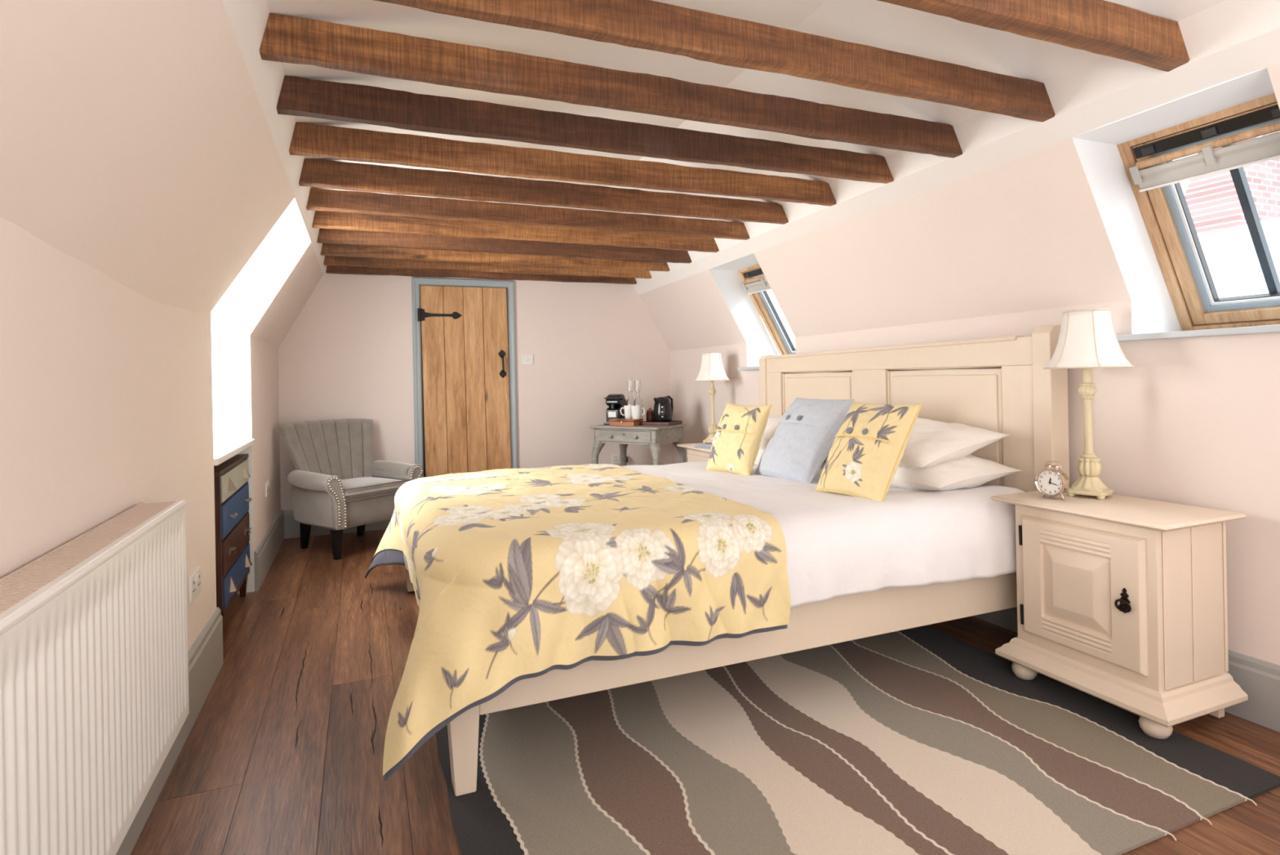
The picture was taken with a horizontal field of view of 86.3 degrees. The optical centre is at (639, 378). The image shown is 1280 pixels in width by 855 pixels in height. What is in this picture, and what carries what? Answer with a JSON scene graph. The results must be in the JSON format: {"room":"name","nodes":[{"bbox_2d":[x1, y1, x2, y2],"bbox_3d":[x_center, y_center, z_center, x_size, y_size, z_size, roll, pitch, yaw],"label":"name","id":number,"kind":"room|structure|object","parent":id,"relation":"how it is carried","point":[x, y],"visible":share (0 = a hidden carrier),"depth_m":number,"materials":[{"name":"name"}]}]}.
{"room":"bedroom","nodes":[
{"label":"bedroom","id":0,"kind":"room"},
{"bbox_2d":[0,0,323,651],"bbox_3d":[-1.125,0.171,1.710,0.310,1.940,7.220,-1,0,-22],"label":"wall","id":1,"kind":"structure","parent":0,"point":[142,171],"depth_m":1.47,"materials":[{"name":"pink paint"}]},
{"bbox_2d":[0,499,189,854],"bbox_3d":[-0.964,0.730,1.083,0.109,0.817,1.609,-1,0,-22],"label":"radiator","id":2,"kind":"object","parent":1,"relation":"attached to","point":[94,662],"visible":1,"depth_m":1.21,"materials":[{"name":"white metal"}]},
{"bbox_2d":[0,501,175,613],"bbox_3d":[-0.977,0.328,1.081,0.082,0.014,1.605,-1,0,-22],"label":"grille","id":3,"kind":"object","parent":2,"relation":"attached to","point":[20,587],"depth_m":1.24,"materials":[{"name":"white metal"}]},
{"bbox_2d":[115,607,223,854],"bbox_3d":[-0.784,1.020,0.535,0.020,0.230,4.800,-1,0,-22],"label":"baseboard","id":4,"kind":"structure","parent":1,"relation":"attached to","point":[205,655],"depth_m":2.29,"materials":[{"name":"grey paint"}]},
{"bbox_2d":[187,566,200,603],"bbox_3d":[-1.552,0.719,2.385,0.014,0.090,0.150,-1,0,-22],"label":"wall socket","id":5,"kind":"object","parent":1,"relation":"attached to","point":[194,579],"visible":1,"depth_m":2.36,"materials":[{"name":"white plastic"}]},
{"bbox_2d":[213,439,254,465],"bbox_3d":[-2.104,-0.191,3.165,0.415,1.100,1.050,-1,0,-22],"label":"windowsill","id":6,"kind":"structure","parent":1,"relation":"in","point":[224,450],"depth_m":3.25,"materials":[{"name":"white paint"}]},
{"bbox_2d":[211,198,311,592],"bbox_3d":[-1.961,0.196,3.220,0.710,1.921,1.050,-1,0,-22],"label":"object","id":7,"kind":"structure","parent":1,"relation":"attached to","point":[235,316],"depth_m":3.71,"materials":[{"name":"white paint"}]},
{"bbox_2d":[265,479,270,497],"bbox_3d":[-2.323,0.683,4.263,0.014,0.090,0.150,-1,0,-22],"label":"wall socket","id":8,"kind":"object","parent":1,"relation":"attached to","point":[267,482],"visible":1,"depth_m":4.22,"materials":[{"name":"white plastic"}]},
{"bbox_2d":[253,508,284,591],"bbox_3d":[-2.353,1.056,4.361,0.020,0.215,1.370,-1,0,-22],"label":"baseboard","id":9,"kind":"structure","parent":1,"relation":"attached to","point":[266,551],"depth_m":4.14,"materials":[{"name":"grey paint"}]},
{"bbox_2d":[277,272,672,510],"bbox_3d":[-1.181,0.007,5.590,3.157,2.270,0.001,-1,0,-22],"label":"wall","id":10,"kind":"structure","parent":0,"point":[348,353],"depth_m":5.68,"materials":[{"name":"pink paint"}]},
{"bbox_2d":[283,509,391,538],"bbox_3d":[-2.186,1.058,5.160,0.935,0.205,0.018,-1,0,-22],"label":"baseboard","id":11,"kind":"structure","parent":10,"relation":"attached to","point":[291,526],"depth_m":5.05,"materials":[{"name":"grey paint"}]},
{"bbox_2d":[411,276,517,477],"bbox_3d":[-1.382,0.173,5.458,0.804,1.945,0.090,-1,0,-22],"label":"door","id":12,"kind":"structure","parent":10,"relation":"in","point":[464,330],"depth_m":5.45,"materials":[{"name":"brown wood"}]},
{"bbox_2d":[520,354,533,364],"bbox_3d":[-0.938,-0.158,5.683,0.100,0.088,0.014,-1,0,-22],"label":"light switch","id":13,"kind":"object","parent":10,"relation":"attached to","point":[526,359],"visible":1,"depth_m":5.68,"materials":[{"name":"white plastic"}]},
{"bbox_2d":[612,453,628,464],"bbox_3d":[-0.174,0.703,5.990,0.150,0.090,0.014,-1,0,-22],"label":"wall socket","id":14,"kind":"object","parent":10,"relation":"attached to","point":[615,457],"visible":0.6,"depth_m":5.97,"materials":[{"name":"white plastic"}]},
{"bbox_2d":[129,528,1279,854],"bbox_3d":[0.007,1.121,2.167,3.620,0.005,7.220,-1,0,-22],"label":"floor","id":15,"kind":"structure","parent":0,"point":[283,753],"depth_m":2.11,"materials":[{"name":"brown wood"}]},
{"bbox_2d":[213,453,252,617],"bbox_3d":[-2.052,0.781,3.265,0.285,0.755,0.806,-1,0,-22],"label":"dresser","id":16,"kind":"object","parent":15,"relation":"on","point":[232,500],"visible":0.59,"depth_m":3.14,"materials":[{"name":"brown wood"}]},
{"bbox_2d":[278,418,423,559],"bbox_3d":[-2.000,0.725,4.718,0.692,0.865,0.761,-1,0,36],"label":"armchair","id":17,"kind":"object","parent":15,"relation":"on","point":[338,485],"visible":0.91,"depth_m":4.62,"materials":[{"name":"grey fabric"}]},
{"bbox_2d":[341,476,406,499],"bbox_3d":[-1.912,0.738,4.655,0.470,0.096,0.490,-1,0,36],"label":"seat cushion","id":18,"kind":"object","parent":17,"relation":"on","point":[356,487],"depth_m":4.54,"materials":[{"name":"grey fabric"}]},
{"bbox_2d":[589,423,686,466],"bbox_3d":[-0.008,0.745,5.457,0.631,0.750,0.470,-1,0,33],"label":"side table","id":19,"kind":"object","parent":15,"relation":"on","point":[655,436],"visible":0.68,"depth_m":5.31,"materials":[{"name":"grey wood"}]},
{"bbox_2d":[604,393,626,424],"bbox_3d":[-0.199,0.251,5.629,0.152,0.245,0.265,-1,0,19],"label":"coffee machine","id":20,"kind":"object","parent":19,"relation":"on","point":[615,402],"visible":0.7,"depth_m":5.56,"materials":[{"name":"black plastic"}]},
{"bbox_2d":[608,417,643,426],"bbox_3d":[-0.112,0.346,5.403,0.224,0.053,0.168,-1,0,29],"label":"box","id":21,"kind":"object","parent":19,"relation":"on","point":[619,421],"visible":0.98,"depth_m":5.35,"materials":[{"name":"brown wood"}]},
{"bbox_2d":[620,404,634,418],"bbox_3d":[-0.096,0.268,5.473,0.105,0.104,0.085,-1,0,41],"label":"mug","id":22,"kind":"object","parent":21,"relation":"on","point":[628,415],"visible":0.87,"depth_m":5.43,"materials":[{"name":"white ceramic"}]},
{"bbox_2d":[631,405,645,418],"bbox_3d":[-0.021,0.267,5.387,0.105,0.104,0.085,-1,0,-35],"label":"mug","id":23,"kind":"object","parent":21,"relation":"on","point":[635,410],"visible":1,"depth_m":5.35,"materials":[{"name":"white ceramic"}]},
{"bbox_2d":[626,390,634,404],"bbox_3d":[-0.076,0.235,5.625,0.076,0.272,0.076,-1,0,-22],"label":"glass bottle","id":24,"kind":"object","parent":19,"relation":"on","point":[630,401],"visible":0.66,"depth_m":5.61,"materials":[{"name":"clear glass"}]},
{"bbox_2d":[626,379,634,390],"bbox_3d":[-0.080,0.053,5.625,0.058,0.092,0.058,-1,0,-22],"label":"drinking glass","id":25,"kind":"object","parent":24,"relation":"on","point":[629,382],"visible":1,"depth_m":5.60,"materials":[{"name":"clear glass"}]},
{"bbox_2d":[633,390,643,421],"bbox_3d":[-0.015,0.234,5.573,0.076,0.272,0.076,-1,0,-22],"label":"glass bottle","id":26,"kind":"object","parent":19,"relation":"on","point":[637,402],"visible":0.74,"depth_m":5.55,"materials":[{"name":"clear glass"}]},
{"bbox_2d":[634,378,641,390],"bbox_3d":[-0.018,0.052,5.573,0.058,0.092,0.058,-1,0,-22],"label":"drinking glass","id":27,"kind":"object","parent":26,"relation":"on","point":[637,386],"visible":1,"depth_m":5.55,"materials":[{"name":"clear glass"}]},
{"bbox_2d":[639,420,682,426],"bbox_3d":[0.167,0.353,5.417,0.260,0.028,0.240,-1,0,29],"label":"serving tray","id":28,"kind":"object","parent":19,"relation":"on","point":[674,422],"visible":0.88,"depth_m":5.32,"materials":[{"name":"brown wood"}]},
{"bbox_2d":[646,407,653,422],"bbox_3d":[0.083,0.297,5.482,0.068,0.126,0.068,-1,0,-22],"label":"storage jar","id":29,"kind":"object","parent":28,"relation":"on","point":[650,411],"visible":0.84,"depth_m":5.45,"materials":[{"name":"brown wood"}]},
{"bbox_2d":[653,395,673,422],"bbox_3d":[0.185,0.247,5.392,0.170,0.221,0.158,-1,0,-2],"label":"kettle","id":30,"kind":"object","parent":28,"relation":"on","point":[663,408],"visible":0.94,"depth_m":5.34,"materials":[{"name":"black plastic"}]},
{"bbox_2d":[676,442,711,462],"bbox_3d":[0.573,0.789,4.822,0.399,0.622,0.604,-1,0,-22],"label":"nightstand","id":31,"kind":"object","parent":15,"relation":"on","point":[694,454],"visible":0.09,"depth_m":4.84,"materials":[{"name":"beige paint"}]},
{"bbox_2d":[694,351,730,443],"bbox_3d":[0.535,0.143,5.039,0.260,0.671,0.272,-1,0,-42],"label":"table lamp","id":32,"kind":"object","parent":31,"relation":"on","point":[712,369],"visible":0.91,"depth_m":4.98,"materials":[{"name":"beige fabric"}]},
{"bbox_3d":[0.497,0.476,4.740,0.150,0.005,0.200,-1,0,-34],"label":"booklet","id":33,"kind":"object","parent":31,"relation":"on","visible":0},
{"bbox_2d":[693,444,711,447],"bbox_3d":[0.502,0.469,4.753,0.200,0.005,0.150,-1,0,42],"label":"booklet","id":34,"kind":"object","parent":33,"relation":"on","point":[703,445],"visible":0.49,"depth_m":4.76,"materials":[{"name":"white paper"}]},
{"bbox_2d":[404,324,1069,795],"bbox_3d":[0.198,0.466,3.201,2.370,1.300,2.090,-1,0,-22],"label":"double bed","id":35,"kind":"object","parent":15,"relation":"on","point":[1000,384],"visible":0.39,"depth_m":2.68,"materials":[{"name":"beige paint"}]},
{"bbox_3d":[0.179,0.646,3.203,2.140,0.158,1.890,-1,0,-22],"label":"mattress","id":36,"kind":"object","parent":35,"relation":"on","visible":0},
{"bbox_2d":[364,463,791,780],"bbox_3d":[-0.480,0.756,2.924,1.408,0.623,2.377,-1,0,-22],"label":"duvet","id":37,"kind":"object","parent":36,"relation":"on","point":[516,575],"visible":1,"depth_m":1.96,"materials":[{"name":"yellow fabric"}]},
{"bbox_2d":[621,461,1025,608],"bbox_3d":[0.535,0.636,3.348,1.471,0.388,2.215,-1,0,-22],"label":"sheet","id":38,"kind":"object","parent":36,"relation":"on","point":[837,544],"visible":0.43,"depth_m":2.38,"materials":[{"name":"white fabric"}]},
{"bbox_2d":[706,403,771,475],"bbox_3d":[0.506,0.311,3.545,0.199,0.352,0.348,-1,0,-34],"label":"cushion","id":39,"kind":"object","parent":38,"relation":"on","point":[735,444],"visible":1,"depth_m":3.46,"materials":[{"name":"yellow fabric"}]},
{"bbox_2d":[754,449,828,465],"bbox_3d":[0.790,0.429,3.996,0.459,0.186,0.740,-1,0,-20],"label":"pillow","id":40,"kind":"object","parent":38,"relation":"on","point":[760,451],"visible":0.02,"depth_m":3.78,"materials":[{"name":"white fabric"}]},
{"bbox_2d":[710,414,783,449],"bbox_3d":[0.786,0.317,3.973,0.450,0.201,0.740,-1,0,-24],"label":"pillow","id":41,"kind":"object","parent":40,"relation":"on","point":[772,423],"visible":0.16,"depth_m":3.80,"materials":[{"name":"white fabric"}]},
{"bbox_2d":[754,397,854,483],"bbox_3d":[0.772,0.286,3.254,0.273,0.378,0.466,-1,0,-20],"label":"cushion","id":42,"kind":"object","parent":38,"relation":"on","point":[804,437],"visible":0.98,"depth_m":3.14,"materials":[{"name":"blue fabric"}]},
{"bbox_2d":[815,401,922,502],"bbox_3d":[0.876,0.274,2.643,0.234,0.356,0.366,-1,0,-24],"label":"cushion","id":43,"kind":"object","parent":38,"relation":"on","point":[866,452],"visible":1,"depth_m":2.56,"materials":[{"name":"yellow fabric"}]},
{"bbox_2d":[820,453,1022,490],"bbox_3d":[1.181,0.389,2.989,0.459,0.186,0.740,-1,0,-24],"label":"pillow","id":44,"kind":"object","parent":38,"relation":"on","point":[969,471],"visible":0.37,"depth_m":2.71,"materials":[{"name":"white fabric"}]},
{"bbox_2d":[897,417,1012,468],"bbox_3d":[1.158,0.278,3.013,0.448,0.208,0.740,-1,0,-19],"label":"pillow","id":45,"kind":"object","parent":44,"relation":"on","point":[931,442],"visible":0.45,"depth_m":2.73,"materials":[{"name":"white fabric"}]},
{"bbox_2d":[435,625,1279,854],"bbox_3d":[0.409,1.107,2.333,2.096,0.009,1.978,-1,0,-22],"label":"area rug","id":46,"kind":"object","parent":15,"relation":"on","point":[924,740],"visible":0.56,"depth_m":1.93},
{"bbox_2d":[990,487,1248,738],"bbox_3d":[1.595,0.753,2.322,0.399,0.655,0.592,-1,0,-22],"label":"nightstand","id":47,"kind":"object","parent":46,"relation":"on","point":[1122,600],"visible":1,"depth_m":2.15,"materials":[{"name":"beige paint"}]},
{"bbox_2d":[1035,460,1069,499],"bbox_3d":[1.476,0.361,2.440,0.061,0.132,0.099,-1,0,-34],"label":"alarm clock","id":48,"kind":"object","parent":47,"relation":"on","point":[1049,482],"visible":1,"depth_m":2.42,"materials":[{"name":"gold metal"}]},
{"bbox_2d":[1043,308,1133,499],"bbox_3d":[1.620,0.089,2.471,0.268,0.671,0.280,-1,0,-42],"label":"table lamp","id":49,"kind":"object","parent":47,"relation":"on","point":[1087,340],"visible":1,"depth_m":2.42,"materials":[{"name":"beige fabric"}]},
{"bbox_2d":[222,0,1279,294],"bbox_3d":[0.175,-0.985,2.252,2.546,0.477,7.220,-1,0,-22],"label":"ceiling","id":50,"kind":"structure","parent":0,"point":[1224,41],"depth_m":2.27,"materials":[{"name":"white paint"}]},
{"bbox_2d":[325,265,636,284],"bbox_3d":[-1.177,-0.853,5.528,2.482,0.102,0.054,-1,0,-22],"label":"ceiling beam","id":51,"kind":"structure","parent":50,"relation":"attached to","point":[340,269],"depth_m":5.45,"materials":[{"name":"brown wood"}]},
{"bbox_2d":[323,255,651,278],"bbox_3d":[-1.051,-0.858,5.212,2.477,0.102,0.054,-1,0,-22],"label":"ceiling beam","id":52,"kind":"structure","parent":50,"relation":"attached to","point":[329,260],"depth_m":5.12,"materials":[{"name":"brown wood"}]},
{"bbox_2d":[320,243,670,271],"bbox_3d":[-0.914,-0.864,4.868,2.472,0.102,0.054,-1,0,-22],"label":"ceiling beam","id":53,"kind":"structure","parent":50,"relation":"attached to","point":[327,249],"depth_m":4.77,"materials":[{"name":"brown wood"}]},
{"bbox_2d":[316,228,691,263],"bbox_3d":[-0.770,-0.871,4.506,2.467,0.104,0.054,-1,0,-22],"label":"ceiling beam","id":54,"kind":"structure","parent":50,"relation":"attached to","point":[385,239],"depth_m":4.42,"materials":[{"name":"brown wood"}]},
{"bbox_2d":[311,210,719,252],"bbox_3d":[-0.614,-0.877,4.116,2.461,0.102,0.054,-1,0,-22],"label":"ceiling beam","id":55,"kind":"structure","parent":50,"relation":"attached to","point":[322,220],"depth_m":4.02,"materials":[{"name":"brown wood"}]},
{"bbox_2d":[306,187,750,239],"bbox_3d":[-0.466,-0.884,3.745,2.456,0.100,0.054,-1,0,-22],"label":"ceiling beam","id":56,"kind":"structure","parent":50,"relation":"attached to","point":[319,199],"depth_m":3.64,"materials":[{"name":"brown wood"}]},
{"bbox_2d":[298,158,788,224],"bbox_3d":[-0.310,-0.894,3.354,2.450,0.110,0.055,-1,0,-22],"label":"ceiling beam","id":57,"kind":"structure","parent":50,"relation":"attached to","point":[317,173],"depth_m":3.23,"materials":[{"name":"brown wood"}]},
{"bbox_2d":[288,122,836,206],"bbox_3d":[-0.155,-0.901,2.965,2.444,0.112,0.054,-1,0,-22],"label":"ceiling beam","id":58,"kind":"structure","parent":50,"relation":"attached to","point":[308,140],"depth_m":2.83,"materials":[{"name":"brown wood"}]},
{"bbox_2d":[276,75,893,183],"bbox_3d":[-0.007,-0.906,2.593,2.439,0.113,0.053,-1,0,-22],"label":"ceiling beam","id":59,"kind":"structure","parent":50,"relation":"attached to","point":[298,96],"depth_m":2.45,"materials":[{"name":"brown wood"}]},
{"bbox_2d":[259,13,962,158],"bbox_3d":[0.134,-0.913,2.240,2.434,0.112,0.054,-1,0,-22],"label":"ceiling beam","id":60,"kind":"structure","parent":50,"relation":"attached to","point":[286,38],"depth_m":2.08,"materials":[{"name":"brown wood"}]},
{"bbox_2d":[373,0,1055,122],"bbox_3d":[0.279,-0.919,1.878,2.428,0.111,0.054,-1,0,-22],"label":"ceiling beam","id":61,"kind":"structure","parent":50,"relation":"attached to","point":[647,24],"depth_m":1.87,"materials":[{"name":"brown wood"}]},
{"bbox_2d":[876,0,1190,71],"bbox_3d":[0.429,-0.926,1.502,2.423,0.110,0.064,-1,0,-22],"label":"ceiling beam","id":62,"kind":"structure","parent":50,"relation":"attached to","point":[1100,27],"depth_m":1.78,"materials":[{"name":"brown wood"}]},
{"bbox_2d":[638,62,1279,665],"bbox_3d":[1.512,0.123,2.792,0.301,1.937,7.220,-1,0,-22],"label":"wall","id":63,"kind":"structure","parent":0,"point":[1006,248],"depth_m":2.67,"materials":[{"name":"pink paint"}]},
{"bbox_2d":[708,253,777,366],"bbox_3d":[0.892,-0.435,4.693,0.616,0.714,0.600,-1,0,-22],"label":"window reveal","id":64,"kind":"structure","parent":63,"relation":"attached to","point":[726,277],"depth_m":4.96,"materials":[{"name":"white paint"}]},
{"bbox_2d":[737,263,795,370],"bbox_3d":[1.043,-0.453,4.757,0.486,0.775,0.685,-1,0,-22],"label":"window","id":65,"kind":"structure","parent":63,"relation":"in","point":[755,282],"depth_m":4.93,"materials":[{"name":"brown wood"}]},
{"bbox_2d":[742,268,763,278],"bbox_3d":[0.852,-0.743,4.678,0.034,0.043,0.510,-1,0,-22],"label":"vent","id":66,"kind":"object","parent":65,"relation":"attached to","point":[747,273],"depth_m":4.81,"materials":[{"name":"black plastic"}]},
{"bbox_2d":[973,606,1279,732],"bbox_3d":[1.660,0.989,2.846,0.018,0.200,7.220,-1,0,-22],"label":"baseboard","id":67,"kind":"structure","parent":63,"relation":"attached to","point":[1260,679],"depth_m":2.15,"materials":[{"name":"grey paint"}]},
{"bbox_2d":[1071,67,1274,333],"bbox_3d":[1.899,-0.504,2.237,0.616,0.696,0.552,-1,0,-22],"label":"window reveal","id":68,"kind":"structure","parent":63,"relation":"attached to","point":[1153,309],"depth_m":2.45,"materials":[{"name":"white paint"}]},
{"bbox_2d":[1115,93,1279,341],"bbox_3d":[2.034,-0.522,2.296,0.453,0.761,0.637,-1,0,-22],"label":"window","id":69,"kind":"structure","parent":63,"relation":"in","point":[1154,178],"depth_m":2.36,"materials":[{"name":"brown wood"}]},
{"bbox_2d":[1133,104,1279,159],"bbox_3d":[1.857,-0.806,2.223,0.033,0.043,0.462,-1,0,-22],"label":"vent","id":70,"kind":"object","parent":69,"relation":"attached to","point":[1248,117],"depth_m":2.23,"materials":[{"name":"black plastic"}]},
{"label":"outside","id":71,"kind":"structure","parent":0,"visible":0},
{"bbox_2d":[1184,130,1279,233],"bbox_3d":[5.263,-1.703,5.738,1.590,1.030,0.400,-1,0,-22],"label":"brick building","id":72,"kind":"structure","parent":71,"point":[1212,201],"depth_m":5.41,"materials":[{"name":"pink brick"}]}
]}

